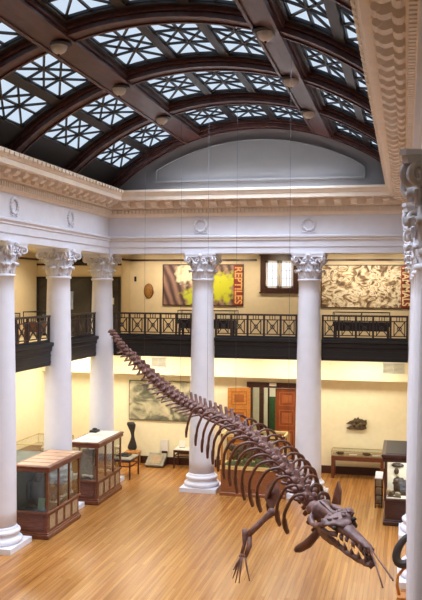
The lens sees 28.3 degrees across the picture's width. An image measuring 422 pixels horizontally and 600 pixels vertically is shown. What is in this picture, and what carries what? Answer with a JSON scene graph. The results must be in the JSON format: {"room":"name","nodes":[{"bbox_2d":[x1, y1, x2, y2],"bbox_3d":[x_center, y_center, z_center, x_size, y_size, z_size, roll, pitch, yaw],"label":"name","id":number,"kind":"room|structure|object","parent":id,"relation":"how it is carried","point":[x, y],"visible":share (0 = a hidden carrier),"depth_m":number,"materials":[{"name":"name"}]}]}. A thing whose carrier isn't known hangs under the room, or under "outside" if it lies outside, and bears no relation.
{"room":"museum","nodes":[
{"label":"museum","id":0,"kind":"room"},
{"bbox_2d":[17,247,35,252],"bbox_3d":[-1.365,-1.543,14.137,17.200,0.150,31.350,1,1,13],"label":"ceiling","id":1,"kind":"structure","parent":0,"point":[30,249],"depth_m":27.33,"materials":[{"name":"paint"}]},
{"bbox_2d":[0,0,421,254],"bbox_3d":[-1.120,-1.898,15.109,10.770,1.140,22.960,1,1,13],"label":"frieze","id":2,"kind":"structure","parent":1,"relation":"attached to","point":[40,224],"depth_m":25.19,"materials":[{"name":"white paint"}]},
{"bbox_2d":[14,252,44,449],"bbox_3d":[-9.665,1.816,16.101,0.200,8.400,30.950,1,1,13],"label":"wall","id":3,"kind":"structure","parent":0,"point":[30,384],"depth_m":29.50,"materials":[{"name":"beige paint"}]},
{"bbox_2d":[37,253,129,332],"bbox_3d":[-4.598,-0.613,30.299,3.200,3.800,0.950,1,1,13],"label":"wall","id":4,"kind":"structure","parent":0,"point":[123,271],"depth_m":29.84,"materials":[{"name":"paint"}]},
{"bbox_2d":[0,0,380,187],"bbox_3d":[-1.136,-4.199,15.018,10.908,2.773,23.020,1,1,13],"label":"ceiling","id":5,"kind":"structure","parent":0,"point":[39,24],"depth_m":18.68,"materials":[{"name":"glass"},{"name":"dark timber"}]},
{"bbox_2d":[0,22,22,48],"bbox_3d":[-4.217,-4.835,14.660,0.849,0.442,2.620,1,1,13],"label":"window","id":6,"kind":"structure","parent":5,"relation":"attached to","point":[7,35],"depth_m":15.69,"materials":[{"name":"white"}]},
{"bbox_2d":[0,79,50,125],"bbox_3d":[-4.373,-4.328,18.295,0.815,0.581,2.620,1,1,13],"label":"window","id":7,"kind":"structure","parent":5,"relation":"attached to","point":[18,106],"depth_m":18.67,"materials":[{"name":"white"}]},
{"bbox_2d":[13,54,89,97],"bbox_3d":[-3.424,-4.869,18.069,0.849,0.442,2.620,1,1,13],"label":"window","id":8,"kind":"structure","parent":5,"relation":"attached to","point":[46,72],"depth_m":18.15,"materials":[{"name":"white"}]},
{"bbox_2d":[50,39,71,55],"bbox_3d":[-2.936,-4.839,16.159,0.500,0.265,0.500,1,1,13],"label":"ceiling lamp","id":9,"kind":"object","parent":5,"relation":"attached to","point":[58,46],"visible":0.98,"depth_m":16.04,"materials":[{"name":"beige glass"}]},
{"bbox_2d":[44,115,102,150],"bbox_3d":[-3.581,-4.362,21.704,0.815,0.581,2.620,1,1,13],"label":"window","id":10,"kind":"structure","parent":5,"relation":"attached to","point":[72,132],"depth_m":21.84,"materials":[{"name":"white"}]},
{"bbox_2d":[44,0,113,17],"bbox_3d":[-2.523,-5.358,14.261,1.039,0.250,2.620,1,1,13],"label":"window","id":11,"kind":"structure","parent":5,"relation":"attached to","point":[66,8],"depth_m":15.30,"materials":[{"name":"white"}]},
{"bbox_2d":[80,95,137,126],"bbox_3d":[-2.632,-4.902,21.478,0.849,0.442,2.620,1,1,13],"label":"window","id":12,"kind":"structure","parent":5,"relation":"attached to","point":[108,110],"depth_m":21.65,"materials":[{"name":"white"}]},
{"bbox_2d":[96,141,141,168],"bbox_3d":[-2.788,-4.396,25.113,0.815,0.581,2.620,1,1,13],"label":"window","id":13,"kind":"structure","parent":5,"relation":"attached to","point":[117,155],"depth_m":25.32,"materials":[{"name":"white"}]},
{"bbox_2d":[112,84,129,96],"bbox_3d":[-2.144,-4.872,19.568,0.500,0.265,0.500,1,1,13],"label":"ceiling lamp","id":14,"kind":"object","parent":5,"relation":"attached to","point":[119,90],"visible":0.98,"depth_m":19.45,"materials":[{"name":"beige glass"}]},
{"bbox_2d":[91,28,166,66],"bbox_3d":[-1.730,-5.392,17.670,1.039,0.250,2.620,1,1,13],"label":"window","id":15,"kind":"structure","parent":5,"relation":"attached to","point":[130,47],"depth_m":17.83,"materials":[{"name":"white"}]},
{"bbox_2d":[123,0,165,3],"bbox_3d":[-1.363,-5.460,13.990,1.049,0.094,2.620,1,1,13],"label":"window","id":16,"kind":"structure","parent":5,"relation":"attached to","point":[125,1],"depth_m":15.27,"materials":[{"name":"black"}]},
{"bbox_2d":[128,124,172,148],"bbox_3d":[-1.839,-4.936,24.887,0.849,0.442,2.620,1,1,13],"label":"window","id":17,"kind":"structure","parent":5,"relation":"attached to","point":[154,135],"depth_m":25.13,"materials":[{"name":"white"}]},
{"bbox_2d":[156,115,170,125],"bbox_3d":[-1.351,-4.906,22.977,0.500,0.265,0.500,1,1,13],"label":"ceiling lamp","id":18,"kind":"object","parent":5,"relation":"attached to","point":[161,119],"visible":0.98,"depth_m":22.85,"materials":[{"name":"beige glass"}]},
{"bbox_2d":[146,74,203,100],"bbox_3d":[-0.937,-5.425,21.079,1.039,0.250,2.620,1,1,13],"label":"window","id":19,"kind":"structure","parent":5,"relation":"attached to","point":[174,87],"depth_m":21.34,"materials":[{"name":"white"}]},
{"bbox_2d":[180,173,181,378],"bbox_3d":[-0.816,-1.297,22.868,0.007,7.986,0.006,1,1,13],"label":"wire","id":20,"kind":"object","parent":5,"relation":"hanging from","point":[181,173],"visible":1,"depth_m":22.87,"materials":[{"name":"metal"}]},
{"bbox_2d":[148,24,217,55],"bbox_3d":[-0.571,-5.494,17.399,1.049,0.094,2.620,1,1,13],"label":"window","id":21,"kind":"structure","parent":5,"relation":"attached to","point":[181,39],"depth_m":17.61,"materials":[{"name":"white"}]},
{"bbox_2d":[184,106,229,126],"bbox_3d":[-0.145,-5.459,24.488,1.039,0.250,2.620,1,1,13],"label":"window","id":22,"kind":"structure","parent":5,"relation":"attached to","point":[205,116],"depth_m":24.82,"materials":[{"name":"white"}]},
{"bbox_2d":[194,0,235,4],"bbox_3d":[-0.205,-5.337,13.722,1.039,0.250,2.620,1,1,13],"label":"window","id":23,"kind":"structure","parent":5,"relation":"attached to","point":[220,1],"depth_m":14.93,"materials":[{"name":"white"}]},
{"bbox_2d":[194,71,247,91],"bbox_3d":[0.222,-5.527,20.808,1.049,0.094,2.620,1,1,13],"label":"window","id":24,"kind":"structure","parent":5,"relation":"attached to","point":[214,81],"depth_m":21.13,"materials":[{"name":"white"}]},
{"bbox_2d":[235,118,237,421],"bbox_3d":[0.599,-1.208,19.460,0.007,8.303,0.006,1,1,13],"label":"wire","id":25,"kind":"object","parent":5,"relation":"hanging from","point":[237,118],"visible":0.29,"depth_m":19.46,"materials":[{"name":"metal"}]},
{"bbox_2d":[208,25,267,57],"bbox_3d":[0.588,-5.371,17.131,1.039,0.250,2.620,1,1,13],"label":"window","id":26,"kind":"structure","parent":5,"relation":"attached to","point":[237,41],"depth_m":17.44,"materials":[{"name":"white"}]},
{"bbox_2d":[225,104,268,118],"bbox_3d":[1.015,-5.561,24.217,1.049,0.094,2.620,1,1,13],"label":"window","id":27,"kind":"structure","parent":5,"relation":"attached to","point":[240,111],"depth_m":24.60,"materials":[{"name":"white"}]},
{"bbox_2d":[252,26,274,43],"bbox_3d":[0.994,-4.803,15.245,0.500,0.265,0.500,1,1,13],"label":"ceiling lamp","id":28,"kind":"object","parent":5,"relation":"attached to","point":[264,34],"visible":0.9,"depth_m":15.13,"materials":[{"name":"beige glass"}]},
{"bbox_2d":[243,72,288,94],"bbox_3d":[1.381,-5.404,20.540,1.039,0.250,2.620,1,1,13],"label":"window","id":29,"kind":"structure","parent":5,"relation":"attached to","point":[260,82],"depth_m":20.92,"materials":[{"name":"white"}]},
{"bbox_2d":[267,105,304,121],"bbox_3d":[2.173,-5.438,23.949,1.039,0.250,2.620,1,1,13],"label":"window","id":30,"kind":"structure","parent":5,"relation":"attached to","point":[286,113],"depth_m":24.41,"materials":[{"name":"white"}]},
{"bbox_2d":[280,75,298,88],"bbox_3d":[1.787,-4.837,18.654,0.500,0.265,0.500,1,1,13],"label":"ceiling lamp","id":31,"kind":"object","parent":5,"relation":"attached to","point":[290,81],"visible":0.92,"depth_m":18.54,"materials":[{"name":"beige glass"}]},
{"bbox_2d":[288,134,290,447],"bbox_3d":[1.512,-0.868,16.068,0.007,8.113,0.006,1,1,13],"label":"wire","id":32,"kind":"object","parent":5,"relation":"hanging from","point":[290,134],"visible":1,"depth_m":16.07,"materials":[{"name":"metal"}]},
{"bbox_2d":[300,109,314,119],"bbox_3d":[2.580,-4.871,22.063,0.500,0.265,0.500,1,1,13],"label":"ceiling lamp","id":33,"kind":"object","parent":5,"relation":"attached to","point":[308,114],"visible":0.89,"depth_m":21.95,"materials":[{"name":"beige glass"}]},
{"bbox_2d":[283,0,332,34],"bbox_3d":[1.482,-4.783,13.335,0.849,0.442,2.620,1,1,13],"label":"window","id":34,"kind":"structure","parent":5,"relation":"attached to","point":[314,11],"depth_m":14.05,"materials":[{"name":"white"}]},
{"bbox_2d":[302,45,345,82],"bbox_3d":[2.275,-4.817,16.744,0.849,0.442,2.620,1,1,13],"label":"window","id":35,"kind":"structure","parent":5,"relation":"attached to","point":[318,61],"depth_m":17.12,"materials":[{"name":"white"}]},
{"bbox_2d":[321,90,355,116],"bbox_3d":[3.068,-4.851,20.153,0.849,0.442,2.620,1,1,13],"label":"window","id":36,"kind":"structure","parent":5,"relation":"attached to","point":[330,99],"depth_m":20.65,"materials":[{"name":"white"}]},
{"bbox_2d":[338,4,358,47],"bbox_3d":[2.424,-4.226,13.122,0.815,0.581,2.620,1,1,13],"label":"window","id":37,"kind":"structure","parent":5,"relation":"attached to","point":[347,19],"depth_m":13.53,"materials":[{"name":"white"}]},
{"bbox_2d":[334,121,362,140],"bbox_3d":[3.861,-4.885,23.562,0.849,0.442,2.620,1,1,13],"label":"window","id":38,"kind":"structure","parent":5,"relation":"attached to","point":[340,127],"depth_m":24.32,"materials":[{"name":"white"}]},
{"bbox_2d":[353,69,367,94],"bbox_3d":[3.217,-4.259,16.531,0.815,0.581,2.620,1,1,13],"label":"window","id":39,"kind":"structure","parent":5,"relation":"attached to","point":[360,78],"depth_m":16.99,"materials":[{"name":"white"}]},
{"bbox_2d":[363,110,373,125],"bbox_3d":[4.010,-4.293,19.939,0.815,0.581,2.620,1,1,13],"label":"window","id":40,"kind":"structure","parent":5,"relation":"attached to","point":[368,117],"depth_m":20.81,"materials":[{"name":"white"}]},
{"bbox_2d":[0,459,405,599],"bbox_3d":[-1.018,6.174,15.930,16.800,0.200,34.450,1,1,13],"label":"floor","id":41,"kind":"structure","parent":0,"point":[150,539],"depth_m":19.84,"materials":[{"name":"brown wood"}]},
{"bbox_2d":[0,240,31,555],"bbox_3d":[-5.123,2.293,20.332,1.160,7.408,1.160,1,1,13],"label":"column","id":42,"kind":"structure","parent":41,"relation":"on","point":[12,540],"depth_m":20.05,"materials":[{"name":"white paint"}]},
{"bbox_2d":[16,450,40,492],"bbox_3d":[-5.761,5.209,23.312,1.280,1.500,2.980,1,1,13],"label":"display case","id":43,"kind":"object","parent":41,"relation":"on","point":[20,455],"visible":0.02,"depth_m":24.13,"materials":[{"name":"brown wood"}]},
{"bbox_2d":[16,433,73,451],"bbox_3d":[-5.530,5.252,27.622,1.300,1.320,2.000,1,1,13],"label":"glass box","id":44,"kind":"object","parent":41,"relation":"on","point":[36,446],"visible":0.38,"depth_m":27.74,"materials":[{"name":"clear glass"}]},
{"bbox_2d":[16,449,82,539],"bbox_3d":[-4.281,5.058,22.053,1.050,1.850,2.240,1,1,13],"label":"display case","id":45,"kind":"object","parent":41,"relation":"on","point":[38,524],"visible":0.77,"depth_m":21.45,"materials":[{"name":"mahogany"},{"name":"glass"}]},
{"bbox_2d":[25,472,49,508],"bbox_3d":[-4.455,4.840,21.513,0.651,0.995,0.494,1,1,13],"label":"specimen","id":46,"kind":"object","parent":45,"relation":"in","point":[36,488],"visible":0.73,"depth_m":21.35,"materials":[{"name":"black wood"}]},
{"bbox_2d":[37,498,44,509],"bbox_3d":[-4.301,5.168,21.201,0.200,0.294,0.110,1,1,13],"label":"card","id":47,"kind":"object","parent":45,"relation":"in","point":[41,501],"visible":1,"depth_m":21.20,"materials":[{"name":"green paper"}]},
{"bbox_2d":[49,480,62,502],"bbox_3d":[-4.139,5.029,22.112,0.300,0.550,0.480,1,1,13],"label":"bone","id":48,"kind":"object","parent":45,"relation":"in","point":[53,490],"visible":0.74,"depth_m":21.99,"materials":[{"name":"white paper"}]},
{"bbox_2d":[60,474,67,496],"bbox_3d":[-4.052,5.027,22.707,0.300,0.557,0.480,1,1,13],"label":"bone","id":49,"kind":"object","parent":45,"relation":"in","point":[63,485],"visible":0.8,"depth_m":22.68,"materials":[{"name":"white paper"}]},
{"bbox_2d":[35,248,84,509],"bbox_3d":[-4.331,2.259,23.741,1.160,7.408,1.160,1,1,13],"label":"column","id":50,"kind":"structure","parent":41,"relation":"on","point":[58,262],"depth_m":23.41,"materials":[{"name":"white paint"}]},
{"bbox_2d":[15,315,53,371],"bbox_3d":[-4.783,1.140,22.038,0.190,1.400,2.750,1,1,13],"label":"gallery railing","id":51,"kind":"object","parent":50,"relation":"attached to","point":[36,354],"visible":0.71,"depth_m":22.25,"materials":[{"name":"black metal"}]},
{"bbox_2d":[72,430,123,504],"bbox_3d":[-3.478,5.040,25.418,1.010,1.820,2.200,1,1,13],"label":"display case","id":52,"kind":"object","parent":41,"relation":"on","point":[103,486],"visible":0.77,"depth_m":24.81,"materials":[{"name":"brown wood"}]},
{"bbox_2d":[80,474,93,479],"bbox_3d":[-3.649,5.198,24.669,0.400,0.120,0.200,1,1,13],"label":"bone","id":53,"kind":"object","parent":52,"relation":"on","point":[84,476],"visible":0.97,"depth_m":24.63,"materials":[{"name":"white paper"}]},
{"bbox_2d":[80,449,94,475],"bbox_3d":[-3.713,4.876,25.130,0.400,0.765,0.324,1,1,13],"label":"relief slab","id":54,"kind":"object","parent":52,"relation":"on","point":[87,459],"visible":0.92,"depth_m":25.10,"materials":[{"name":"grey stone"}]},
{"bbox_2d":[78,438,99,440],"bbox_3d":[-3.608,4.132,24.803,0.560,0.008,0.500,0,1,7],"label":"paper sheet","id":55,"kind":"object","parent":52,"relation":"on","point":[81,439],"visible":1,"depth_m":24.78,"materials":[{"name":"white paper"}]},
{"bbox_2d":[85,433,109,437],"bbox_3d":[-3.487,4.124,25.545,0.560,0.008,0.600,1,1,25],"label":"paper sheet","id":56,"kind":"object","parent":52,"relation":"on","point":[98,435],"visible":1,"depth_m":25.47,"materials":[{"name":"white paper"}]},
{"bbox_2d":[88,434,104,436],"bbox_3d":[-3.487,4.121,25.544,0.400,0.002,0.400,1,1,25],"label":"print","id":57,"kind":"object","parent":56,"relation":"on","point":[91,435],"depth_m":25.46},
{"bbox_2d":[82,254,123,481],"bbox_3d":[-3.538,2.226,27.150,1.160,7.408,1.160,1,1,13],"label":"column","id":58,"kind":"structure","parent":41,"relation":"on","point":[101,411],"depth_m":26.82,"materials":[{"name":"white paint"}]},
{"bbox_2d":[71,312,98,360],"bbox_3d":[-3.990,1.106,25.447,0.190,1.400,2.750,1,1,13],"label":"gallery railing","id":59,"kind":"object","parent":58,"relation":"attached to","point":[82,346],"visible":0.67,"depth_m":25.75,"materials":[{"name":"black metal"}]},
{"bbox_2d":[113,312,191,356],"bbox_3d":[-1.882,1.104,26.820,2.605,1.400,0.190,1,1,13],"label":"gallery railing","id":60,"kind":"object","parent":58,"relation":"attached to","point":[163,345],"visible":0.98,"depth_m":26.78,"materials":[{"name":"black metal"}]},
{"bbox_2d":[114,453,138,479],"bbox_3d":[-2.912,5.583,28.120,0.740,0.680,0.950,1,1,13],"label":"table","id":61,"kind":"object","parent":41,"relation":"on","point":[132,457],"visible":0.61,"depth_m":27.73,"materials":[{"name":"brown wood"}]},
{"bbox_2d":[124,450,140,464],"bbox_3d":[-2.822,5.668,30.098,0.520,0.465,0.440,1,1,13],"label":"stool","id":62,"kind":"object","parent":41,"relation":"on","point":[127,451],"visible":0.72,"depth_m":29.94,"materials":[{"name":"orange wood"}]},
{"bbox_2d":[127,422,136,450],"bbox_3d":[-2.847,4.916,30.096,0.388,1.040,0.136,1,1,13],"label":"sculpture","id":63,"kind":"object","parent":62,"relation":"on","point":[132,445],"visible":1,"depth_m":30.03,"materials":[{"name":"black metal"}]},
{"bbox_2d":[145,452,166,467],"bbox_3d":[-1.949,5.700,29.791,0.660,0.420,0.624,1,1,13],"label":"stone slab","id":64,"kind":"object","parent":41,"relation":"on","point":[155,460],"visible":1,"depth_m":29.70,"materials":[{"name":"beige stone"}]},
{"bbox_2d":[160,440,168,452],"bbox_3d":[-1.672,5.468,30.136,0.300,0.880,0.040,1,1,13],"label":"sign card","id":65,"kind":"object","parent":41,"relation":"on","point":[164,447],"visible":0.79,"depth_m":30.12,"materials":[{"name":"white paper"}]},
{"bbox_2d":[173,446,188,467],"bbox_3d":[-0.956,5.578,29.642,0.620,0.680,0.600,1,1,13],"label":"table","id":66,"kind":"object","parent":41,"relation":"on","point":[177,449],"visible":0.54,"depth_m":29.42,"materials":[{"name":"brown wood"}]},
{"bbox_2d":[179,440,185,447],"bbox_3d":[-1.009,5.113,29.706,0.240,0.254,0.110,1,1,13],"label":"card","id":67,"kind":"object","parent":66,"relation":"on","point":[182,443],"visible":1,"depth_m":29.70,"materials":[{"name":"white paper"}]},
{"bbox_2d":[179,253,221,493],"bbox_3d":[-0.270,2.255,26.390,1.160,7.408,1.160,1,1,13],"label":"column","id":68,"kind":"structure","parent":41,"relation":"on","point":[201,477],"depth_m":26.05,"materials":[{"name":"white paint"}]},
{"bbox_2d":[214,313,297,359],"bbox_3d":[1.383,1.133,26.061,2.600,1.400,0.190,1,1,13],"label":"gallery railing","id":69,"kind":"object","parent":68,"relation":"attached to","point":[280,347],"visible":0.99,"depth_m":26.05,"materials":[{"name":"black iron"}]},
{"bbox_2d":[219,430,288,498],"bbox_3d":[1.364,5.036,25.868,2.040,1.880,1.010,1,1,13],"label":"display case","id":70,"kind":"object","parent":41,"relation":"on","point":[225,489],"visible":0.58,"depth_m":25.46,"materials":[{"name":"brown wood"}]},
{"bbox_2d":[225,444,268,467],"bbox_3d":[1.339,4.733,25.856,1.750,0.693,0.700,1,1,13],"label":"model","id":71,"kind":"object","parent":70,"relation":"on","point":[247,455],"visible":0.46,"depth_m":25.73},
{"bbox_2d":[259,387,263,434],"bbox_3d":[1.910,4.314,31.633,0.240,3.200,0.240,1,1,13],"label":"post","id":72,"kind":"object","parent":41,"relation":"on","point":[261,390],"visible":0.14,"depth_m":31.55,"materials":[{"name":"brown wood"}]},
{"bbox_2d":[267,388,274,430],"bbox_3d":[2.352,4.474,30.936,0.520,2.900,0.080,1,1,13],"label":"screen","id":73,"kind":"object","parent":41,"relation":"on","point":[271,400],"visible":0.26,"depth_m":30.94,"materials":[{"name":"green fabric"}]},
{"bbox_2d":[286,253,328,500],"bbox_3d":[2.993,2.285,25.632,1.160,7.408,1.160,1,1,13],"label":"column","id":74,"kind":"structure","parent":41,"relation":"on","point":[309,265],"depth_m":25.31,"materials":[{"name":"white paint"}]},
{"bbox_2d":[321,315,407,362],"bbox_3d":[4.634,1.163,25.305,2.575,1.400,0.190,1,1,13],"label":"gallery railing","id":75,"kind":"object","parent":74,"relation":"attached to","point":[390,349],"visible":1,"depth_m":25.30,"materials":[{"name":"black iron"}]},
{"bbox_2d":[331,447,383,479],"bbox_3d":[4.934,5.510,28.169,1.720,0.925,0.600,1,1,13],"label":"case","id":76,"kind":"object","parent":41,"relation":"on","point":[334,456],"visible":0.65,"depth_m":27.97,"materials":[{"name":"brown wood"}]},
{"bbox_2d":[332,452,381,457],"bbox_3d":[4.936,5.223,28.166,1.680,0.020,0.560,1,1,13],"label":"tray","id":77,"kind":"object","parent":76,"relation":"on","point":[334,455],"depth_m":28.05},
{"bbox_2d":[375,471,382,507],"bbox_3d":[4.941,5.573,24.626,0.220,0.880,0.900,1,1,13],"label":"rack","id":78,"kind":"object","parent":41,"relation":"on","point":[379,475],"visible":1,"depth_m":24.36,"materials":[{"name":"brown wood"}]},
{"bbox_2d":[375,488,382,495],"bbox_3d":[4.941,5.638,24.627,0.220,0.030,0.860,1,1,13],"label":"shelf","id":79,"kind":"object","parent":78,"relation":"attached to","point":[378,492],"depth_m":24.46,"materials":[{"name":"brown wood"}]},
{"bbox_2d":[376,496,382,503],"bbox_3d":[4.939,5.878,24.629,0.220,0.030,0.860,1,1,13],"label":"shelf","id":80,"kind":"object","parent":78,"relation":"attached to","point":[378,498],"depth_m":24.49,"materials":[{"name":"brown wood"}]},
{"bbox_2d":[382,440,406,525],"bbox_3d":[5.292,5.065,23.333,1.000,1.930,2.230,1,1,13],"label":"display case","id":81,"kind":"object","parent":41,"relation":"on","point":[393,451],"visible":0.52,"depth_m":22.41,"materials":[{"name":"brown wood"}]},
{"bbox_2d":[388,476,394,490],"bbox_3d":[5.003,5.095,23.236,0.200,0.398,0.110,1,1,13],"label":"card","id":82,"kind":"object","parent":81,"relation":"in","point":[390,478],"visible":0.57,"depth_m":23.25,"materials":[{"name":"paper"}]},
{"bbox_2d":[392,476,405,495],"bbox_3d":[5.168,5.095,22.897,0.556,0.523,0.448,1,1,13],"label":"rock","id":83,"kind":"object","parent":81,"relation":"in","point":[399,484],"visible":0.73,"depth_m":22.76,"materials":[{"name":"grey stone"}]},
{"bbox_2d":[392,534,406,599],"bbox_3d":[4.034,5.413,17.135,0.651,1.359,0.320,1,1,13],"label":"sculpture","id":84,"kind":"object","parent":41,"relation":"on","point":[396,554],"visible":0.46,"depth_m":17.12,"materials":[{"name":"brown wood"}]},
{"bbox_2d":[398,252,411,539],"bbox_3d":[5.438,2.348,21.470,1.160,7.408,1.160,1,1,13],"label":"column","id":85,"kind":"structure","parent":41,"relation":"on","point":[402,526],"depth_m":21.46,"materials":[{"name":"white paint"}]},
{"bbox_2d":[397,243,413,588],"bbox_3d":[4.646,2.382,18.061,1.160,7.408,1.160,1,1,13],"label":"column","id":86,"kind":"structure","parent":41,"relation":"on","point":[402,578],"depth_m":18.04,"materials":[{"name":"white paint"}]},
{"bbox_2d":[404,258,410,440],"bbox_3d":[6.231,2.314,24.879,1.160,7.408,1.160,1,1,13],"label":"column","id":87,"kind":"structure","parent":41,"relation":"on","point":[404,258],"depth_m":24.87,"materials":[{"name":"white paint"}]},
{"bbox_2d":[403,229,415,599],"bbox_3d":[3.853,2.415,14.652,1.160,7.408,1.160,1,1,13],"label":"column","id":88,"kind":"structure","parent":41,"relation":"on","point":[407,239],"depth_m":14.62,"materials":[{"name":"white paint"}]},
{"bbox_2d":[399,148,421,599],"bbox_3d":[2.104,2.490,7.133,1.160,7.408,1.160,1,1,13],"label":"column","id":89,"kind":"structure","parent":41,"relation":"on","point":[410,175],"depth_m":7.05,"materials":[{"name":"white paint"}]},
{"bbox_2d":[402,203,421,599],"bbox_3d":[3.060,2.449,11.243,1.160,7.408,1.160,1,1,13],"label":"column","id":90,"kind":"structure","parent":41,"relation":"on","point":[408,208],"depth_m":11.15,"materials":[{"name":"white paint"}]},
{"bbox_2d":[19,336,408,356],"bbox_3d":[-1.385,1.711,14.174,16.800,0.440,30.950,1,1,13],"label":"floor","id":91,"kind":"structure","parent":0,"point":[32,337],"depth_m":27.22,"materials":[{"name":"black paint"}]},
{"bbox_2d":[23,310,45,342],"bbox_3d":[-5.034,0.834,25.718,0.550,1.005,2.200,1,1,13],"label":"case","id":92,"kind":"object","parent":91,"relation":"on","point":[39,312],"visible":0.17,"depth_m":24.73,"materials":[{"name":"brown wood"}]},
{"bbox_2d":[36,277,120,335],"bbox_3d":[-4.729,0.232,29.809,3.180,2.120,0.080,1,1,13],"label":"screen","id":93,"kind":"object","parent":91,"relation":"on","point":[80,287],"visible":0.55,"depth_m":29.79,"materials":[{"name":"black wood"}]},
{"bbox_2d":[70,291,72,309],"bbox_3d":[-4.987,0.014,29.861,0.150,0.650,0.028,1,1,13],"label":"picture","id":94,"kind":"object","parent":93,"relation":"attached to","point":[71,292],"depth_m":29.84},
{"bbox_2d":[177,310,237,334],"bbox_3d":[-0.102,0.841,27.831,1.950,1.005,0.550,1,1,13],"label":"case","id":95,"kind":"object","parent":91,"relation":"on","point":[182,320],"visible":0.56,"depth_m":27.69,"materials":[{"name":"black wood"}]},
{"bbox_2d":[333,311,389,337],"bbox_3d":[4.797,0.886,26.692,1.780,1.005,0.550,1,1,13],"label":"case","id":96,"kind":"object","parent":91,"relation":"on","point":[346,323],"visible":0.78,"depth_m":26.43,"materials":[{"name":"black wood"}]},
{"bbox_2d":[72,254,409,467],"bbox_3d":[2.141,1.741,29.346,17.200,8.400,0.200,1,1,13],"label":"wall","id":97,"kind":"structure","parent":0,"point":[383,405],"depth_m":29.31,"materials":[{"name":"beige paint"}]},
{"bbox_2d":[144,284,153,297],"bbox_3d":[-2.253,-0.327,30.193,0.370,0.540,0.180,1,1,13],"label":"shell","id":98,"kind":"object","parent":97,"relation":"attached to","point":[148,289],"visible":1,"depth_m":30.14,"materials":[{"name":"brown wood"}]},
{"bbox_2d":[151,357,165,366],"bbox_3d":[-1.849,2.192,29.647,0.550,0.340,0.030,1,1,13],"label":"air vent","id":99,"kind":"object","parent":97,"relation":"attached to","point":[152,358],"visible":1,"depth_m":29.63,"materials":[{"name":"metal"}]},
{"bbox_2d":[129,380,189,421],"bbox_3d":[-1.841,3.626,30.153,2.320,1.430,0.045,1,1,13],"label":"poster","id":100,"kind":"object","parent":97,"relation":"attached to","point":[143,405],"visible":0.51,"depth_m":30.21,"materials":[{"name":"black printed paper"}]},
{"bbox_2d":[162,264,243,305],"bbox_3d":[-0.296,-0.529,29.749,2.950,1.480,0.050,1,1,13],"label":"banner","id":101,"kind":"object","parent":97,"relation":"attached to","point":[177,281],"visible":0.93,"depth_m":29.74,"materials":[{"name":"multicoloured fabric"}]},
{"bbox_2d":[18,257,403,265],"bbox_3d":[0.218,-1.221,20.959,16.800,0.250,16.950,1,1,13],"label":"trim","id":102,"kind":"structure","parent":97,"relation":"attached to","point":[25,258],"depth_m":29.45,"materials":[{"name":"brown wood"}]},
{"bbox_2d":[42,354,407,381],"bbox_3d":[2.059,2.244,29.011,16.800,0.880,0.500,1,1,13],"label":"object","id":103,"kind":"structure","parent":97,"relation":"attached to","point":[223,367],"depth_m":28.80,"materials":[{"name":"beige paint"}]},
{"bbox_2d":[81,454,379,475],"bbox_3d":[2.088,5.812,29.275,16.800,0.260,0.040,1,1,13],"label":"baseboard","id":104,"kind":"structure","parent":97,"relation":"attached to","point":[182,461],"depth_m":28.72,"materials":[{"name":"brown wood"}]},
{"bbox_2d":[228,382,295,466],"bbox_3d":[1.919,4.410,29.362,2.656,3.060,0.482,0,1,8],"label":"door","id":105,"kind":"structure","parent":97,"relation":"in","point":[240,400],"depth_m":29.20,"materials":[{"name":"brown wood"}]},
{"bbox_2d":[259,254,298,293],"bbox_3d":[2.377,-0.905,29.085,1.400,1.360,0.150,1,1,13],"label":"window","id":106,"kind":"structure","parent":97,"relation":"in","point":[269,263],"depth_m":29.09,"materials":[{"name":"dark mahogany"},{"name":"white paint"},{"name":"glass"}]},
{"bbox_2d":[346,417,366,429],"bbox_3d":[4.964,4.208,28.540,0.706,0.440,0.139,1,1,13],"label":"fish fossil","id":107,"kind":"object","parent":97,"relation":"attached to","point":[357,424],"visible":1,"depth_m":28.50},
{"bbox_2d":[321,265,409,308],"bbox_3d":[5.251,-0.459,28.460,3.020,1.480,0.050,1,1,13],"label":"banner","id":108,"kind":"object","parent":97,"relation":"attached to","point":[342,286],"visible":0.94,"depth_m":28.45,"materials":[{"name":"beige fabric"}]},
{"bbox_2d":[383,363,403,373],"bbox_3d":[6.060,2.264,27.808,0.700,0.340,0.030,1,1,13],"label":"air vent","id":109,"kind":"object","parent":97,"relation":"attached to","point":[384,364],"visible":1,"depth_m":27.80,"materials":[{"name":"metal"}]},
{"bbox_2d":[108,329,393,587],"bbox_3d":[0.232,3.149,19.527,2.149,4.267,15.280,0,1,-19],"label":"skeleton","id":110,"kind":"object","parent":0,"point":[339,519],"visible":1,"depth_m":16.45},
{"bbox_2d":[144,137,145,353],"bbox_3d":[-1.946,-1.415,24.670,0.007,6.766,0.006,1,1,13],"label":"wire","id":111,"kind":"object","parent":110,"relation":"attached to","point":[145,137],"visible":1,"depth_m":24.69,"materials":[{"name":"metal"}]},
{"bbox_2d":[207,183,208,380],"bbox_3d":[-0.071,-1.247,21.258,0.007,8.331,0.006,1,1,13],"label":"wire","id":112,"kind":"object","parent":110,"relation":"attached to","point":[208,183],"visible":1,"depth_m":21.25,"materials":[{"name":"metal"}]},
{"bbox_2d":[119,129,384,189],"bbox_3d":[1.458,-4.453,26.168,10.000,2.450,0.320,1,1,13],"label":"wall","id":113,"kind":"structure","parent":0,"point":[263,160],"depth_m":26.06,"materials":[{"name":"grey paint"}]},
{"bbox_2d":[0,0,419,217],"bbox_3d":[-1.114,-2.860,15.098,10.770,0.785,22.960,1,1,13],"label":"trim","id":114,"kind":"structure","parent":113,"relation":"attached to","point":[387,31],"depth_m":21.22,"materials":[{"name":"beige paint"}]},
{"bbox_2d":[253,387,289,447],"bbox_3d":[3.068,4.111,32.542,4.800,3.600,0.200,1,1,13],"label":"wall","id":115,"kind":"structure","parent":0,"point":[255,389],"depth_m":32.68,"materials":[{"name":"paint"}]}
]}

